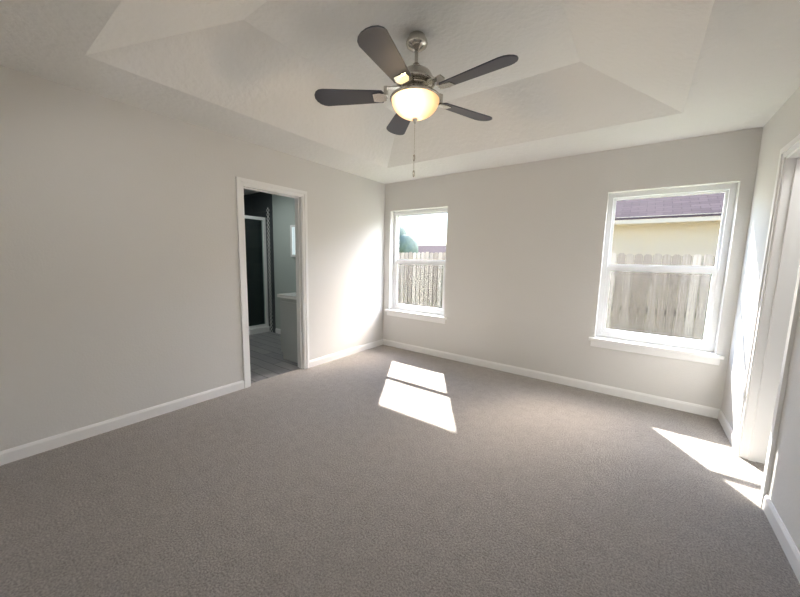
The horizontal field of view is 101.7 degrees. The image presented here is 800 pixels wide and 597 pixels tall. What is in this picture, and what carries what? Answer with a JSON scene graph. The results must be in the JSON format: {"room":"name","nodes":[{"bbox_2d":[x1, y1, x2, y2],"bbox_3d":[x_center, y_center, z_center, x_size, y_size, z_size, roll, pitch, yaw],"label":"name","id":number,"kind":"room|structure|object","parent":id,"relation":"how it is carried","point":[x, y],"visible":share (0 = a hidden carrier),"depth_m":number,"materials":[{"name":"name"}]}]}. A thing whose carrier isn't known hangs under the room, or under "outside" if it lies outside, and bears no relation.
{"room":"empty bedroom","nodes":[
{"label":"empty bedroom","id":0,"kind":"room"},
{"bbox_2d":[0,65,384,450],"bbox_3d":[-1.525,-0.565,3.312,0.120,2.950,4.175,6,9,36],"label":"wall","id":1,"kind":"structure","parent":0,"point":[119,277],"depth_m":2.51,"materials":[{"name":"white paint"}]},
{"bbox_2d":[0,380,243,465],"bbox_3d":[-2.121,0.953,2.609,0.013,0.088,1.780,6,9,36],"label":"baseboard","id":2,"kind":"structure","parent":1,"relation":"attached to","point":[10,455],"depth_m":2.47,"materials":[{"name":"white wood"}]},
{"bbox_2d":[236,176,309,387],"bbox_3d":[-1.384,-0.158,3.567,0.154,2.086,0.812,6,9,36],"label":"door frame","id":3,"kind":"structure","parent":1,"relation":"attached to","point":[301,253],"depth_m":3.69,"materials":[{"name":"white wood"}]},
{"bbox_2d":[310,339,383,367],"bbox_3d":[-0.695,0.743,4.536,0.013,0.088,1.390,6,9,36],"label":"baseboard","id":4,"kind":"structure","parent":1,"relation":"attached to","point":[344,353],"depth_m":4.45,"materials":[{"name":"white wood"}]},
{"bbox_2d":[244,189,257,194],"bbox_3d":[-2.571,-1.726,4.462,3.121,0.050,2.100,6,9,36],"label":"ceiling","id":5,"kind":"structure","parent":0,"point":[246,191],"depth_m":5.61,"materials":[{"name":"white paint"}]},
{"bbox_2d":[272,194,295,328],"bbox_3d":[-1.982,-0.845,5.508,3.240,2.950,0.120,6,9,36],"label":"wall","id":6,"kind":"structure","parent":0,"point":[283,208],"depth_m":5.39,"materials":[{"name":"grey paint"}]},
{"bbox_2d":[244,192,275,332],"bbox_3d":[-2.691,-0.660,5.970,1.290,2.440,0.012,6,9,36],"label":"shower tile","id":7,"kind":"structure","parent":6,"relation":"attached to","point":[258,204],"depth_m":5.83,"materials":[{"name":"black tile"}]},
{"bbox_2d":[267,208,272,331],"bbox_3d":[-2.271,-0.473,5.670,0.070,2.160,0.004,6,9,36],"label":"mosaic","id":8,"kind":"object","parent":7,"relation":"attached to","point":[269,269],"visible":1,"depth_m":5.66},
{"bbox_2d":[290,225,295,256],"bbox_3d":[-1.509,-0.896,5.058,0.600,0.500,0.029,6,9,36],"label":"window","id":9,"kind":"structure","parent":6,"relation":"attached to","point":[292,238],"depth_m":5.20,"materials":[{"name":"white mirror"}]},
{"bbox_2d":[0,345,799,596],"bbox_3d":[0.673,1.173,1.887,5.520,0.060,4.195,6,9,36],"label":"floor","id":10,"kind":"structure","parent":0,"point":[383,471],"depth_m":1.84,"materials":[{"name":"grey carpet"}]},
{"bbox_2d":[0,0,799,183],"bbox_3d":[0.129,-1.529,2.058,3.904,0.358,4.115,6,9,36],"label":"ceiling tray","id":11,"kind":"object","parent":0,"point":[579,77],"visible":0.79,"depth_m":2.13,"materials":[{"name":"white paint"}]},
{"bbox_2d":[315,25,517,176],"bbox_3d":[0.125,-1.230,2.079,1.241,0.859,1.270,6,9,36],"label":"ceiling fan","id":12,"kind":"object","parent":11,"relation":"hanging from","point":[415,96],"visible":1,"depth_m":2.00,"materials":[{"name":"brown wood"}]},
{"bbox_2d":[383,127,762,408],"bbox_3d":[0.664,-0.506,4.418,9.000,3.250,0.180,6,9,36],"label":"wall","id":13,"kind":"structure","parent":0,"point":[524,252],"depth_m":3.56,"materials":[{"name":"white paint"}]},
{"bbox_2d":[385,309,446,323],"bbox_3d":[0.225,0.252,4.739,1.050,0.094,0.132,6,9,36],"label":"window sill","id":14,"kind":"structure","parent":13,"relation":"attached to","point":[435,318],"depth_m":4.67,"materials":[{"name":"white"}]},
{"bbox_2d":[392,207,447,315],"bbox_3d":[0.300,-0.531,4.724,0.950,1.470,0.074,6,9,36],"label":"window","id":15,"kind":"structure","parent":13,"relation":"in","point":[419,251],"depth_m":4.72,"materials":[{"name":"white plastic"}]},
{"bbox_2d":[384,339,715,417],"bbox_3d":[1.275,0.850,3.992,3.844,0.088,0.013,6,9,36],"label":"baseboard","id":16,"kind":"structure","parent":13,"relation":"attached to","point":[623,393],"depth_m":3.55,"materials":[{"name":"white wood"}]},
{"bbox_2d":[588,336,723,364],"bbox_3d":[2.411,0.492,3.147,1.020,0.094,0.132,6,9,36],"label":"window sill","id":17,"kind":"structure","parent":13,"relation":"attached to","point":[700,356],"depth_m":3.08,"materials":[{"name":"white wood"}]},
{"bbox_2d":[596,183,737,351],"bbox_3d":[2.486,-0.290,3.132,0.920,1.470,0.074,6,9,36],"label":"window","id":18,"kind":"structure","parent":13,"relation":"in","point":[665,255],"depth_m":3.09,"materials":[{"name":"white plastic"}]},
{"bbox_2d":[721,87,799,551],"bbox_3d":[1.667,-0.213,0.988,0.120,2.950,4.175,6,9,36],"label":"wall","id":19,"kind":"structure","parent":0,"point":[781,129],"depth_m":2.28,"materials":[{"name":"white paint"}]},
{"bbox_2d":[716,408,735,449],"bbox_3d":[2.625,1.048,2.610,0.013,0.088,0.590,6,9,36],"label":"baseboard","id":20,"kind":"structure","parent":19,"relation":"attached to","point":[720,415],"depth_m":2.63,"materials":[{"name":"white wood"}]},
{"bbox_2d":[733,134,799,506],"bbox_3d":[2.321,0.109,1.935,0.154,2.104,0.678,6,9,36],"label":"door frame","id":21,"kind":"structure","parent":19,"relation":"attached to","point":[772,341],"depth_m":2.13,"materials":[{"name":"white wood"}]},
{"bbox_2d":[762,494,799,582],"bbox_3d":[1.239,1.252,0.737,0.013,0.088,2.710,6,9,36],"label":"baseboard","id":22,"kind":"structure","parent":19,"relation":"attached to","point":[780,530],"depth_m":1.58,"materials":[{"name":"white wood"}]},
{"label":"outside","id":23,"kind":"structure","parent":0,"visible":0},
{"bbox_2d":[249,331,299,382],"bbox_3d":[-2.646,0.746,4.786,3.300,0.063,2.340,6,9,36],"label":"floor","id":24,"kind":"structure","parent":23,"point":[267,360],"depth_m":4.29,"materials":[{"name":"grey tile"}]},
{"bbox_2d":[244,215,269,334],"bbox_3d":[-2.736,-0.348,5.225,0.105,1.997,1.287,6,9,36],"label":"shower","id":25,"kind":"object","parent":24,"relation":"on","point":[260,328],"visible":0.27,"depth_m":5.64,"materials":[{"name":"glass"}]},
{"bbox_2d":[277,292,297,362],"bbox_3d":[-1.180,0.289,4.453,0.498,0.990,0.804,6,9,36],"label":"bathroom vanity","id":26,"kind":"object","parent":24,"relation":"on","point":[288,316],"visible":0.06,"depth_m":4.16,"materials":[{"name":"grey paint"}]}
]}

